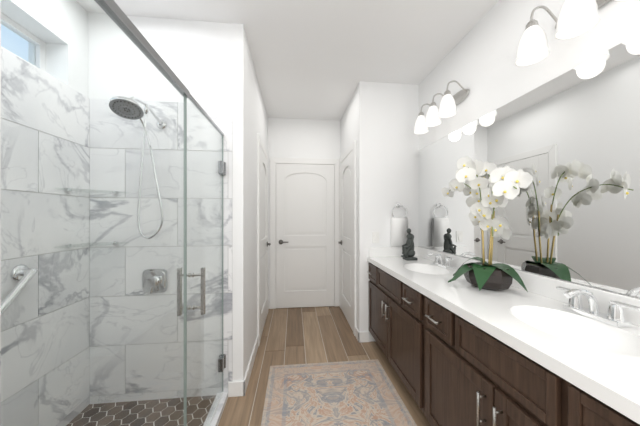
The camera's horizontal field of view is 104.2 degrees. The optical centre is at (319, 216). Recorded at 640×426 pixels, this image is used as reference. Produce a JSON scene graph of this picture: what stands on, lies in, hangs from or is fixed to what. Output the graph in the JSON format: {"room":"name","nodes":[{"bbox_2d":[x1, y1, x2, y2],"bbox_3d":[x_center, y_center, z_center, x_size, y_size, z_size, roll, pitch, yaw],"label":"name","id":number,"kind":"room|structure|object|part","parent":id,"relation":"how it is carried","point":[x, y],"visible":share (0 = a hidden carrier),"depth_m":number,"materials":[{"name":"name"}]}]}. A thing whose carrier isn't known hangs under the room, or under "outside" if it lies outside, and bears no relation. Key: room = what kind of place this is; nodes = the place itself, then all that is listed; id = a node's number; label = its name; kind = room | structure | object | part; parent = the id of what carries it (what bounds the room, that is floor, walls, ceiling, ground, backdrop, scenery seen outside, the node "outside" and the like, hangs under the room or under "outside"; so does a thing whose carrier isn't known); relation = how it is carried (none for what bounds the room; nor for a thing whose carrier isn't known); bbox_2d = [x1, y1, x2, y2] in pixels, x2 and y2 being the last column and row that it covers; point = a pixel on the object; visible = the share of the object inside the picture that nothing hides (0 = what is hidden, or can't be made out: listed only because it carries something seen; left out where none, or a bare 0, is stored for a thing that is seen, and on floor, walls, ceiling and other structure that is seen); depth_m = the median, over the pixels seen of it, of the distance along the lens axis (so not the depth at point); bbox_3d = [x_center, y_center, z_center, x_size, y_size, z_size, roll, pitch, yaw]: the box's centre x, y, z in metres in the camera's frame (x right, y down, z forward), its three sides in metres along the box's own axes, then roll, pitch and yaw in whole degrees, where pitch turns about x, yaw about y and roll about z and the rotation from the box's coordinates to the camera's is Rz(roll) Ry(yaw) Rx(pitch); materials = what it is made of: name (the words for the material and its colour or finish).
{"room":"bathroom","nodes":[
{"label":"bathroom","id":0,"kind":"room"},
{"bbox_2d":[1,0,87,96],"bbox_3d":[-1.495,-0.050,-0.036,0.219,2.660,3.441,0,0,-6],"label":"wall","id":1,"kind":"structure","parent":0,"point":[33,27],"depth_m":1.52,"materials":[{"name":"white paint"}]},
{"bbox_2d":[0,0,0,425],"bbox_3d":[-0.949,0.240,0.323,0.940,2.080,0.010,0,0,-6],"label":"shower","id":2,"kind":"object","parent":1,"relation":"attached to","point":[0,212],"visible":1,"depth_m":0.38,"materials":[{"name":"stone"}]},
{"bbox_2d":[1,12,45,71],"bbox_3d":[-1.628,-0.935,0.902,0.040,0.250,1.235,0,0,-6],"label":"window unit","id":3,"kind":"structure","parent":1,"relation":"in","point":[39,43],"depth_m":1.45,"materials":[{"name":"white plastic"}]},
{"bbox_2d":[0,47,89,425],"bbox_3d":[-1.485,0.240,0.975,0.010,2.080,1.419,0,0,-6],"label":"tiled wall","id":4,"kind":"structure","parent":1,"relation":"attached to","point":[39,325],"depth_m":1.38,"materials":[{"name":"stone"}]},
{"bbox_2d":[1,265,37,314],"bbox_3d":[-1.449,0.495,1.039,0.072,0.509,0.509,0,0,-6],"label":"grab bar","id":5,"kind":"object","parent":4,"relation":"attached to","point":[18,276],"depth_m":1.21,"materials":[{"name":"silver metal"}]},
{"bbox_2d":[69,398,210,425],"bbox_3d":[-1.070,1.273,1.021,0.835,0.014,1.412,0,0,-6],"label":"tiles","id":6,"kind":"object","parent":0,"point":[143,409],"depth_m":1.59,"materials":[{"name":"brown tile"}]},
{"bbox_2d":[66,395,215,425],"bbox_3d":[-1.068,1.266,1.022,0.830,0.006,1.404,0,0,-6],"label":"shower floor","id":7,"kind":"structure","parent":0,"point":[102,415],"depth_m":1.60,"materials":[{"name":"brown tile"}]},
{"bbox_2d":[88,12,231,104],"bbox_3d":[-1.095,-1.090,1.733,0.945,0.580,0.007,0,0,-6],"label":"wall","id":8,"kind":"structure","parent":0,"point":[196,56],"depth_m":1.73,"materials":[{"name":"white paint"}]},
{"bbox_2d":[232,23,245,380],"bbox_3d":[-1.172,-0.050,1.777,1.240,2.660,0.120,0,0,-6],"label":"wall","id":9,"kind":"structure","parent":0,"point":[237,202],"depth_m":1.78,"materials":[{"name":"white paint"}]},
{"bbox_2d":[89,98,231,403],"bbox_3d":[-1.094,0.240,1.730,0.945,2.080,0.010,0,0,-6],"label":"tiled wall","id":10,"kind":"structure","parent":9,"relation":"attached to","point":[220,115],"depth_m":1.72,"materials":[{"name":"stone"}]},
{"bbox_2d":[54,241,124,247],"bbox_3d":[-1.415,0.176,1.564,0.250,0.020,0.250,0,0,-6],"label":"glass shelf","id":11,"kind":"object","parent":10,"relation":"attached to","point":[71,245],"depth_m":1.56,"materials":[{"name":"clear glass"}]},
{"bbox_2d":[61,188,127,193],"bbox_3d":[-1.415,-0.164,1.564,0.250,0.020,0.250,0,0,-6],"label":"glass shelf","id":12,"kind":"object","parent":10,"relation":"attached to","point":[70,190],"depth_m":1.57,"materials":[{"name":"clear glass"}]},
{"bbox_2d":[108,96,166,238],"bbox_3d":[-1.082,-0.288,1.526,0.160,0.860,0.403,0,0,2],"label":"shower head","id":13,"kind":"object","parent":10,"relation":"attached to","point":[130,112],"depth_m":1.55},
{"bbox_2d":[142,269,167,293],"bbox_3d":[-1.133,0.440,1.689,0.164,0.164,0.062,0,0,-6],"label":"shower valve","id":14,"kind":"object","parent":10,"relation":"attached to","point":[148,289],"depth_m":1.71,"materials":[{"name":"silver metal"}]},
{"bbox_2d":[203,392,227,425],"bbox_3d":[-0.617,1.262,1.067,0.075,0.035,1.407,0,0,-6],"label":"sill","id":15,"kind":"structure","parent":9,"relation":"attached to","point":[218,412],"depth_m":1.61,"materials":[{"name":"stone"}]},
{"bbox_2d":[1,0,225,425],"bbox_3d":[-0.615,0.327,1.070,0.128,1.834,1.400,0,0,-6],"label":"shower enclosure","id":16,"kind":"object","parent":15,"relation":"on","point":[114,12],"visible":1,"depth_m":0.92,"materials":[{"name":"clear glass"}]},
{"bbox_3d":[-0.631,0.365,1.221,0.128,0.230,0.021,0,0,-6],"label":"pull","id":17,"kind":"part","parent":16,"relation":"part of","materials":[{"name":"silver metal"}]},
{"bbox_2d":[246,36,267,369],"bbox_3d":[-0.704,-0.050,2.676,0.120,2.660,1.570,0,0,-6],"label":"wall","id":18,"kind":"structure","parent":0,"point":[256,118],"depth_m":2.13,"materials":[{"name":"white paint"}]},
{"bbox_2d":[238,336,257,395],"bbox_3d":[-0.587,1.223,2.108,0.034,0.106,0.684,0,0,-6],"label":"baseboard","id":19,"kind":"structure","parent":18,"relation":"attached to","point":[242,385],"depth_m":1.91,"materials":[{"name":"white paint"}]},
{"bbox_2d":[257,133,267,345],"bbox_3d":[-0.656,0.226,2.897,0.020,2.101,0.890,0,0,-6],"label":"door frame","id":20,"kind":"structure","parent":18,"relation":"attached to","point":[259,141],"depth_m":2.48,"materials":[{"name":"white paint"}]},
{"bbox_2d":[260,145,270,338],"bbox_3d":[-0.633,0.264,2.900,0.062,2.008,0.720,0,0,-6],"label":"door","id":21,"kind":"structure","parent":18,"relation":"in","point":[264,243],"depth_m":2.87,"materials":[{"name":"white paint"}]},
{"bbox_3d":[-0.653,0.350,3.157,0.048,0.063,0.137,0,0,-6],"label":"handle","id":22,"kind":"part","parent":21,"relation":"part of","materials":[{"name":"silver metal"}]},
{"bbox_2d":[76,0,498,120],"bbox_3d":[-0.196,-1.420,1.005,3.060,0.080,5.280,0,0,-6],"label":"ceiling","id":23,"kind":"structure","parent":0,"point":[316,59],"depth_m":1.92,"materials":[{"name":"white paint"}]},
{"bbox_2d":[268,118,339,307],"bbox_3d":[-0.223,-0.050,3.576,1.265,2.660,0.120,0,0,-6],"label":"wall","id":24,"kind":"structure","parent":0,"point":[301,138],"depth_m":3.51,"materials":[{"name":"white paint"}]},
{"bbox_2d":[276,164,333,307],"bbox_3d":[-0.200,0.264,3.485,0.820,2.008,0.062,0,0,-6],"label":"door","id":25,"kind":"structure","parent":24,"relation":"in","point":[304,235],"depth_m":3.50,"materials":[{"name":"white paint"}]},
{"bbox_3d":[-0.506,0.350,3.445,0.137,0.063,0.048,0,0,-6],"label":"handle","id":26,"kind":"part","parent":25,"relation":"part of","materials":[{"name":"silver metal"}]},
{"bbox_2d":[270,140,355,335],"bbox_3d":[-0.153,0.226,3.063,0.995,2.101,0.915,0,0,-6],"label":"door frame","id":27,"kind":"structure","parent":24,"relation":"attached to","point":[274,161],"depth_m":3.45,"materials":[{"name":"white paint"}]},
{"bbox_2d":[217,306,430,425],"bbox_3d":[-0.196,1.308,1.005,3.060,0.064,5.280,0,0,-6],"label":"floor","id":28,"kind":"structure","parent":0,"point":[238,410],"depth_m":2.36,"materials":[{"name":"wood"}]},
{"bbox_2d":[261,359,416,425],"bbox_3d":[0.126,1.271,1.406,0.945,0.008,1.530,0,0,-6],"label":"rug","id":29,"kind":"object","parent":28,"relation":"on","point":[355,393],"visible":1,"depth_m":1.75,"materials":[{"name":"beige fabric"}]},
{"bbox_2d":[367,246,639,425],"bbox_3d":[0.856,0.784,1.511,0.578,0.984,2.130,0,0,-6],"label":"bathroom vanity","id":30,"kind":"object","parent":28,"relation":"on","point":[542,351],"visible":1,"depth_m":1.05,"materials":[{"name":"brown wood"}]},
{"bbox_2d":[401,228,416,259],"bbox_3d":[0.841,0.258,2.371,0.132,0.297,0.101,0,0,-6],"label":"figurine","id":31,"kind":"object","parent":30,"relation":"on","point":[408,252],"visible":1,"depth_m":2.34,"materials":[{"name":"black metal"}]},
{"bbox_2d":[427,252,454,268],"bbox_3d":[0.958,0.350,2.041,0.158,0.116,0.276,0,0,-6],"label":"faucet","id":32,"kind":"object","parent":30,"relation":"on","point":[439,261],"depth_m":2.03,"materials":[{"name":"silver metal"}]},
{"bbox_2d":[441,156,532,291],"bbox_3d":[0.900,0.034,1.437,0.323,0.745,0.693,0,0,-6],"label":"orchid arrangement","id":33,"kind":"object","parent":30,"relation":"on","point":[488,185],"visible":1,"depth_m":1.36,"materials":[{"name":"white plant"}]},
{"bbox_2d":[556,286,639,327],"bbox_3d":[1.067,0.350,1.007,0.158,0.116,0.276,0,0,-6],"label":"faucet","id":34,"kind":"object","parent":30,"relation":"on","point":[614,318],"depth_m":0.99,"materials":[{"name":"silver metal"}]},
{"bbox_2d":[340,88,356,326],"bbox_3d":[0.401,-0.050,3.119,0.120,2.660,0.920,0,0,-6],"label":"wall","id":35,"kind":"structure","parent":0,"point":[348,129],"depth_m":2.89,"materials":[{"name":"white paint"}]},
{"bbox_2d":[338,150,352,330],"bbox_3d":[0.309,0.264,3.099,0.062,2.008,0.720,0,0,-6],"label":"door","id":36,"kind":"structure","parent":35,"relation":"in","point":[346,242],"depth_m":3.06,"materials":[{"name":"white paint"}]},
{"bbox_2d":[357,81,418,341],"bbox_3d":[0.712,-0.050,2.629,0.635,2.660,0.120,0,0,-6],"label":"wall","id":37,"kind":"structure","parent":0,"point":[387,152],"depth_m":2.56,"materials":[{"name":"white paint"}]},
{"bbox_2d":[391,203,407,246],"bbox_3d":[0.808,0.079,2.547,0.165,0.452,0.059,0,0,-6],"label":"towel ring","id":38,"kind":"object","parent":37,"relation":"attached to","point":[399,228],"visible":0.98,"depth_m":2.52,"materials":[{"name":"white fabric"}]},
{"bbox_2d":[419,0,639,298],"bbox_3d":[1.300,-0.050,0.639,0.120,2.660,4.200,0,0,-6],"label":"wall","id":39,"kind":"structure","parent":0,"point":[478,60],"depth_m":1.54,"materials":[{"name":"white paint"}]},
{"bbox_2d":[414,80,469,133],"bbox_3d":[0.976,-0.888,2.043,0.229,0.256,0.508,0,0,-6],"label":"sconce","id":40,"kind":"object","parent":39,"relation":"attached to","point":[449,103],"visible":1,"depth_m":1.97,"materials":[{"name":"white glass"}]},
{"bbox_2d":[418,33,639,297],"bbox_3d":[1.141,-0.193,1.540,0.006,0.994,2.129,0,0,-6],"label":"mirror","id":41,"kind":"object","parent":39,"relation":"attached to","point":[569,141],"visible":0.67,"depth_m":1.20,"materials":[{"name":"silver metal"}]},
{"bbox_2d":[515,0,625,65],"bbox_3d":[1.085,-0.888,1.009,0.229,0.256,0.508,0,0,-6],"label":"sconce","id":42,"kind":"object","parent":39,"relation":"attached to","point":[577,18],"visible":1,"depth_m":1.06,"materials":[{"name":"white glass"}]},
{"label":"outside","id":43,"kind":"structure","parent":0,"visible":0},
{"bbox_2d":[1,25,27,60],"bbox_3d":[-1.895,-1.020,0.857,0.010,1.400,3.100,0,0,-6],"label":"sky","id":44,"kind":"structure","parent":43,"point":[14,36],"depth_m":1.60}
]}

